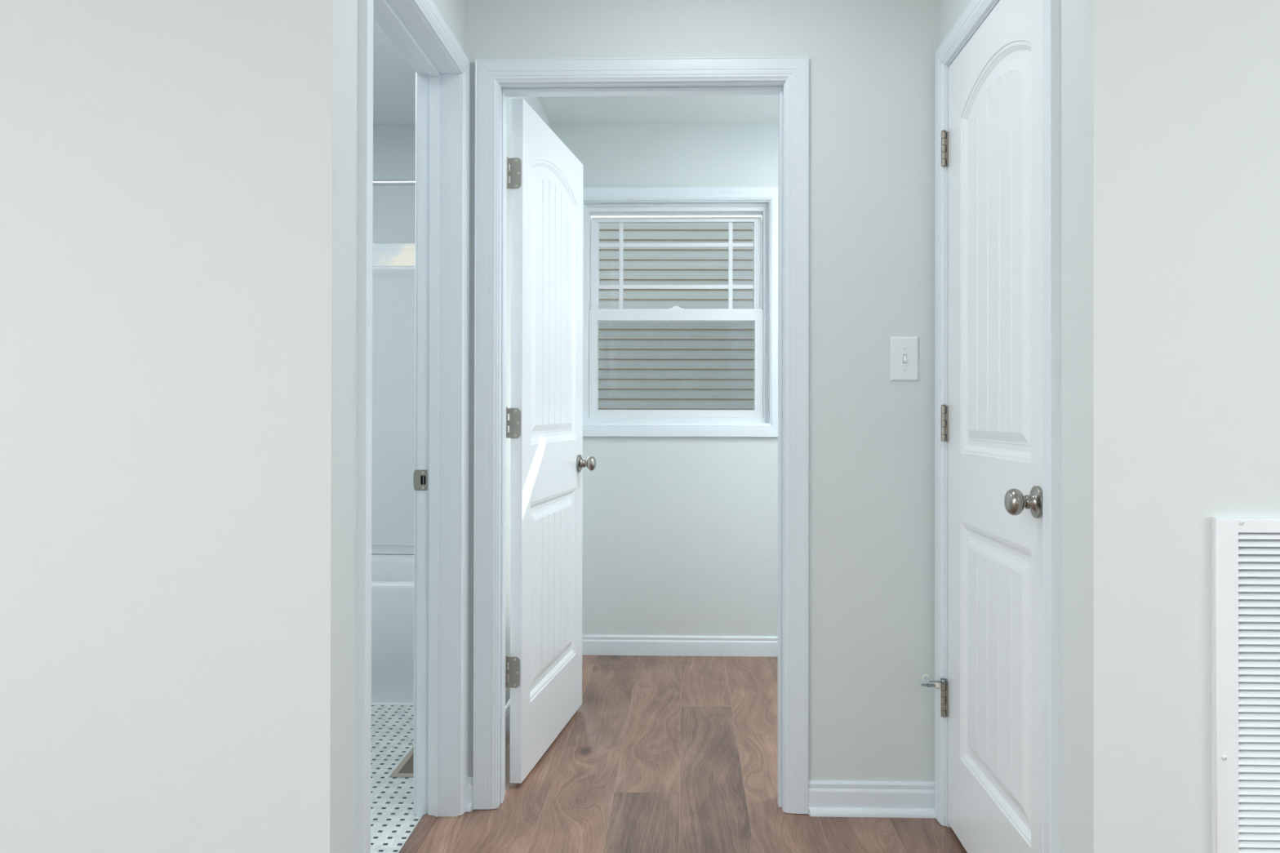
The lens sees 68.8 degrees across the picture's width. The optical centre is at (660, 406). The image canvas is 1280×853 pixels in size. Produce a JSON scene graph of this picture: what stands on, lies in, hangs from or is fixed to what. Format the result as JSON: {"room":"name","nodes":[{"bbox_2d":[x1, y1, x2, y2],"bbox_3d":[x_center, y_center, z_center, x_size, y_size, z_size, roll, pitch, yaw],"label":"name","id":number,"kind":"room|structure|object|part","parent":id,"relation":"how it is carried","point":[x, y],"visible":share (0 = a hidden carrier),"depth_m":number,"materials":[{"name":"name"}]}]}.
{"room":"hallway","nodes":[
{"label":"hallway","id":0,"kind":"room"},
{"bbox_2d":[0,0,270,852],"bbox_3d":[-2.122,-0.097,1.748,2.863,2.440,0.112,0,0,2],"label":"wall","id":1,"kind":"structure","parent":0,"point":[135,134],"depth_m":1.66,"materials":[{"name":"paint"}]},
{"bbox_2d":[370,704,422,852],"bbox_3d":[-1.419,1.135,3.047,1.605,0.010,2.533,0,0,2],"label":"floor","id":2,"kind":"structure","parent":0,"point":[393,818],"depth_m":2.80,"materials":[{"name":"tile"}]},
{"bbox_2d":[371,554,413,705],"bbox_3d":[-1.416,0.904,3.910,1.559,0.460,0.705,0,0,2],"label":"bathtub","id":3,"kind":"object","parent":2,"relation":"on","point":[392,575],"visible":0.02,"depth_m":3.55,"materials":[{"name":"white ceramic"}]},
{"bbox_2d":[389,746,413,777],"bbox_3d":[-0.752,1.128,2.995,0.140,0.005,0.306,0,0,2],"label":"floor vent","id":4,"kind":"object","parent":2,"relation":"in","point":[405,769],"visible":0.21,"depth_m":2.90,"materials":[{"name":"beige metal"}]},
{"bbox_2d":[398,813,438,852],"bbox_3d":[-0.643,1.124,2.204,0.044,0.008,0.735,0,0,2],"label":"threshold strip","id":5,"kind":"object","parent":2,"relation":"on","point":[420,831],"visible":1,"depth_m":2.45,"materials":[{"name":"brown wood"}]},
{"bbox_2d":[266,0,550,852],"bbox_3d":[-0.602,-0.089,2.974,0.112,2.440,2.645,0,0,2],"label":"wall","id":6,"kind":"structure","parent":0,"point":[312,568],"depth_m":1.65,"materials":[{"name":"paint"}]},
{"bbox_2d":[355,0,469,852],"bbox_3d":[-0.622,0.073,2.208,0.147,2.111,0.863,0,0,2],"label":"trim","id":7,"kind":"structure","parent":6,"relation":"attached to","point":[419,30],"depth_m":2.57,"materials":[{"name":"paint"}]},
{"bbox_3d":[-0.568,0.072,1.805,0.018,2.104,0.054,0,0,2],"label":"casing","id":8,"kind":"part","parent":7,"relation":"part of","materials":[{"name":"paint"}]},
{"bbox_3d":[-0.685,-0.955,2.214,0.018,0.057,0.863,0,0,2],"label":"casing","id":9,"kind":"part","parent":7,"relation":"part of","materials":[{"name":"paint"}]},
{"bbox_3d":[-0.676,0.073,2.612,0.018,2.109,0.057,0,0,2],"label":"casing","id":10,"kind":"part","parent":7,"relation":"part of","materials":[{"name":"paint"}]},
{"bbox_2d":[413,470,427,490],"bbox_3d":[-0.663,0.204,2.577,0.041,0.057,0.005,0,0,8],"label":"strike plate","id":11,"kind":"object","parent":7,"relation":"attached to","point":[420,477],"visible":1,"depth_m":2.58,"materials":[{"name":"silver metal"}]},
{"bbox_3d":[-0.556,-0.950,2.206,0.018,0.055,0.846,0,0,2],"label":"casing","id":12,"kind":"part","parent":7,"relation":"part of","materials":[{"name":"paint"}]},
{"bbox_3d":[-0.547,0.076,2.601,0.018,2.104,0.047,0,0,2],"label":"casing","id":13,"kind":"part","parent":7,"relation":"part of","materials":[{"name":"paint"}]},
{"bbox_2d":[505,698,510,737],"bbox_3d":[-0.527,1.089,3.509,0.014,0.089,1.562,0,0,2],"label":"baseboard","id":14,"kind":"structure","parent":6,"relation":"attached to","point":[508,704],"depth_m":3.24,"materials":[{"name":"paint"}]},
{"bbox_2d":[373,122,777,636],"bbox_3d":[-0.283,-0.082,4.364,4.000,2.440,0.150,0,0,2],"label":"wall","id":15,"kind":"structure","parent":0,"point":[680,534],"depth_m":4.28,"materials":[{"name":"paint"}]},
{"bbox_2d":[371,265,414,554],"bbox_3d":[-1.413,0.014,3.955,1.559,1.317,0.722,0,0,2],"label":"tub surround","id":16,"kind":"object","parent":15,"relation":"attached to","point":[393,286],"visible":0.02,"depth_m":4.27,"materials":[{"name":"white plastic"}]},
{"bbox_2d":[373,242,414,243],"bbox_3d":[-1.339,-0.672,4.327,1.188,0.413,0.014,0,0,2],"label":"window","id":17,"kind":"structure","parent":15,"relation":"in","point":[373,242],"depth_m":4.32,"materials":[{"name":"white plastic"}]},
{"bbox_2d":[582,635,777,657],"bbox_3d":[0.549,1.095,4.255,2.125,0.089,0.014,0,0,2],"label":"baseboard","id":18,"kind":"structure","parent":15,"relation":"attached to","point":[592,645],"depth_m":4.26,"materials":[{"name":"paint"}]},
{"bbox_2d":[582,186,777,436],"bbox_3d":[0.073,-0.433,4.343,0.977,1.144,0.160,0,0,2],"label":"window","id":19,"kind":"structure","parent":15,"relation":"in","point":[762,421],"depth_m":4.32,"materials":[{"name":"paint"}]},
{"bbox_3d":[0.073,-0.640,4.372,0.797,0.468,0.028,0,0,2],"label":"sash","id":20,"kind":"part","parent":19,"relation":"part of","materials":[{"name":"white plastic"}]},
{"bbox_3d":[0.073,-0.201,4.336,0.804,0.503,0.029,0,0,2],"label":"sash","id":21,"kind":"part","parent":19,"relation":"part of","materials":[{"name":"white plastic"}]},
{"bbox_3d":[0.070,0.108,4.270,0.977,0.060,0.018,0,0,2],"label":"casing","id":22,"kind":"part","parent":19,"relation":"part of","materials":[{"name":"paint"}]},
{"bbox_3d":[0.072,-0.975,4.274,0.977,0.060,0.018,0,0,2],"label":"casing","id":23,"kind":"part","parent":19,"relation":"part of","materials":[{"name":"paint"}]},
{"bbox_3d":[0.530,-0.433,4.260,0.060,1.144,0.018,0,0,2],"label":"casing","id":24,"kind":"part","parent":19,"relation":"part of","materials":[{"name":"paint"}]},
{"bbox_2d":[373,19,778,124],"bbox_3d":[0.015,-1.378,0.480,7.400,0.120,7.910,0,0,2],"label":"ceiling","id":25,"kind":"structure","parent":0,"point":[393,77],"depth_m":4.04,"materials":[{"name":"paint"}]},
{"bbox_2d":[416,654,967,852],"bbox_3d":[0.010,1.122,0.444,7.200,0.001,7.660,0,0,2],"label":"floor","id":26,"kind":"structure","parent":0,"point":[659,753],"depth_m":2.79,"materials":[{"name":"brown wood"}]},
{"bbox_2d":[464,0,938,782],"bbox_3d":[0.559,-0.088,2.655,2.225,2.440,0.098,0,0,2],"label":"wall","id":27,"kind":"structure","parent":0,"point":[872,63],"depth_m":2.61,"materials":[{"name":"paint"}]},
{"bbox_2d":[465,776,472,812],"bbox_3d":[-0.540,1.085,2.616,0.032,0.089,0.028,0,0,2],"label":"baseboard","id":28,"kind":"structure","parent":27,"relation":"attached to","point":[469,788],"depth_m":2.62,"materials":[{"name":"paint"}]},
{"bbox_3d":[-0.540,1.120,2.609,0.032,0.020,0.015,0,0,2],"label":"shoe molding","id":29,"kind":"part","parent":28,"relation":"part of","materials":[{"name":"paint"}]},
{"bbox_2d":[505,97,595,783],"bbox_3d":[-0.345,0.102,3.139,0.102,2.032,0.769,0,0,10],"label":"door","id":30,"kind":"structure","parent":27,"relation":"in","point":[545,422],"depth_m":3.00,"materials":[{"name":"paint"}]},
{"bbox_3d":[-0.257,0.211,3.449,0.038,0.054,0.054,0,0,9],"label":"knob handle","id":31,"kind":"part","parent":30,"relation":"part of","materials":[{"name":"silver metal"}]},
{"bbox_2d":[472,56,808,813],"bbox_3d":[-0.053,0.078,2.670,0.935,2.106,0.133,0,0,2],"label":"trim","id":32,"kind":"structure","parent":27,"relation":"attached to","point":[496,80],"depth_m":2.62,"materials":[{"name":"paint"}]},
{"bbox_3d":[-0.490,0.076,2.624,0.064,2.104,0.018,0,0,2],"label":"casing","id":33,"kind":"part","parent":32,"relation":"part of","materials":[{"name":"paint"}]},
{"bbox_3d":[-0.053,-0.943,2.617,0.935,0.064,0.018,0,0,2],"label":"casing","id":34,"kind":"part","parent":32,"relation":"part of","materials":[{"name":"paint"}]},
{"bbox_3d":[0.380,0.078,2.601,0.064,2.104,0.018,0,0,2],"label":"casing","id":35,"kind":"part","parent":32,"relation":"part of","materials":[{"name":"paint"}]},
{"bbox_2d":[808,780,935,818],"bbox_3d":[0.591,1.088,2.585,0.362,0.089,0.028,0,0,2],"label":"baseboard","id":36,"kind":"structure","parent":27,"relation":"attached to","point":[826,798],"depth_m":2.59,"materials":[{"name":"paint"}]},
{"bbox_3d":[0.591,1.122,2.579,0.362,0.020,0.015,0,0,2],"label":"shoe molding","id":37,"kind":"part","parent":36,"relation":"part of","materials":[{"name":"paint"}]},
{"bbox_2d":[889,336,918,381],"bbox_3d":[0.680,-0.133,2.594,0.078,0.124,0.016,0,0,2],"label":"light switch","id":38,"kind":"object","parent":27,"relation":"attached to","point":[904,350],"visible":1,"depth_m":2.60,"materials":[{"name":"white plastic"}]},
{"bbox_2d":[938,0,1159,852],"bbox_3d":[0.819,-0.090,2.106,0.112,2.440,0.985,0,0,2],"label":"wall","id":39,"kind":"structure","parent":0,"point":[1109,49],"depth_m":1.61,"materials":[{"name":"paint"}]},
{"bbox_2d":[941,0,1042,852],"bbox_3d":[0.751,0.100,2.165,0.100,2.032,0.711,0,0,2],"label":"door","id":40,"kind":"structure","parent":39,"relation":"in","point":[992,146],"depth_m":2.14,"materials":[{"name":"paint"}]},
{"bbox_2d":[921,674,946,688],"bbox_3d":[0.733,0.740,2.510,0.073,0.037,0.027,0,0,-10],"label":"door stop","id":41,"kind":"object","parent":40,"relation":"attached to","point":[926,677],"visible":1,"depth_m":2.50,"materials":[{"name":"silver metal"}]},
{"bbox_3d":[0.715,0.733,2.508,0.018,0.018,0.006,0,0,24],"label":"pad plate","id":42,"kind":"part","parent":41,"relation":"part of","materials":[{"name":"white rubber"}]},
{"bbox_3d":[0.720,0.747,2.501,0.044,0.012,0.011,0,0,-14],"label":"threaded rod","id":43,"kind":"part","parent":41,"relation":"part of","materials":[{"name":"silver metal"}]},
{"bbox_3d":[0.712,0.192,1.871,0.038,0.054,0.054,0,0,2],"label":"knob handle","id":44,"kind":"part","parent":40,"relation":"part of","materials":[{"name":"silver metal"}]},
{"bbox_2d":[934,0,1060,852],"bbox_3d":[0.811,0.074,2.166,0.130,2.113,0.817,0,0,2],"label":"trim","id":45,"kind":"structure","parent":39,"relation":"attached to","point":[976,11],"depth_m":1.80,"materials":[{"name":"paint"}]},
{"bbox_3d":[0.765,0.075,2.547,0.018,2.111,0.057,0,0,2],"label":"casing","id":46,"kind":"part","parent":45,"relation":"part of","materials":[{"name":"paint"}]},
{"bbox_3d":[0.757,-0.953,2.171,0.018,0.058,0.817,0,0,2],"label":"casing","id":47,"kind":"part","parent":45,"relation":"part of","materials":[{"name":"paint"}]},
{"bbox_3d":[0.745,0.071,1.787,0.018,2.111,0.057,0,0,2],"label":"casing","id":48,"kind":"part","parent":45,"relation":"part of","materials":[{"name":"paint"}]},
{"bbox_2d":[1159,0,1279,852],"bbox_3d":[2.254,-0.089,1.631,2.782,2.440,0.112,0,0,2],"label":"wall","id":49,"kind":"structure","parent":0,"point":[1220,60],"depth_m":1.61,"materials":[{"name":"paint"}]},
{"bbox_2d":[1211,516,1279,852],"bbox_3d":[1.228,0.540,1.591,0.560,0.698,0.017,0,0,2],"label":"air vent","id":50,"kind":"object","parent":49,"relation":"in","point":[1246,550],"visible":1,"depth_m":1.59,"materials":[{"name":"white metal"}]},
{"bbox_3d":[-2.268,-0.091,3.075,0.100,2.440,2.533,0,0,2],"label":"wall","id":51,"kind":"structure","parent":0,"visible":0},
{"bbox_2d":[373,179,415,186],"bbox_3d":[-1.421,-0.859,3.598,1.562,0.060,0.060,0,0,2],"label":"shower curtain rod","id":52,"kind":"object","parent":51,"relation":"attached to","point":[375,182],"visible":0.02,"depth_m":3.58,"materials":[{"name":"silver metal"}]},
{"label":"outside","id":53,"kind":"structure","parent":0,"visible":0},
{"bbox_3d":[1.251,1.563,9.487,8.000,0.100,10.190,0,0,2],"label":"ground","id":54,"kind":"structure","parent":53,"visible":0},
{"bbox_2d":[591,217,760,409],"bbox_3d":[2.127,-1.273,9.551,8.260,5.677,0.176,0,0,0],"label":"neighboring house","id":55,"kind":"structure","parent":54,"relation":"on","point":[642,365],"depth_m":9.48,"materials":[{"name":"plastic"}]}
]}

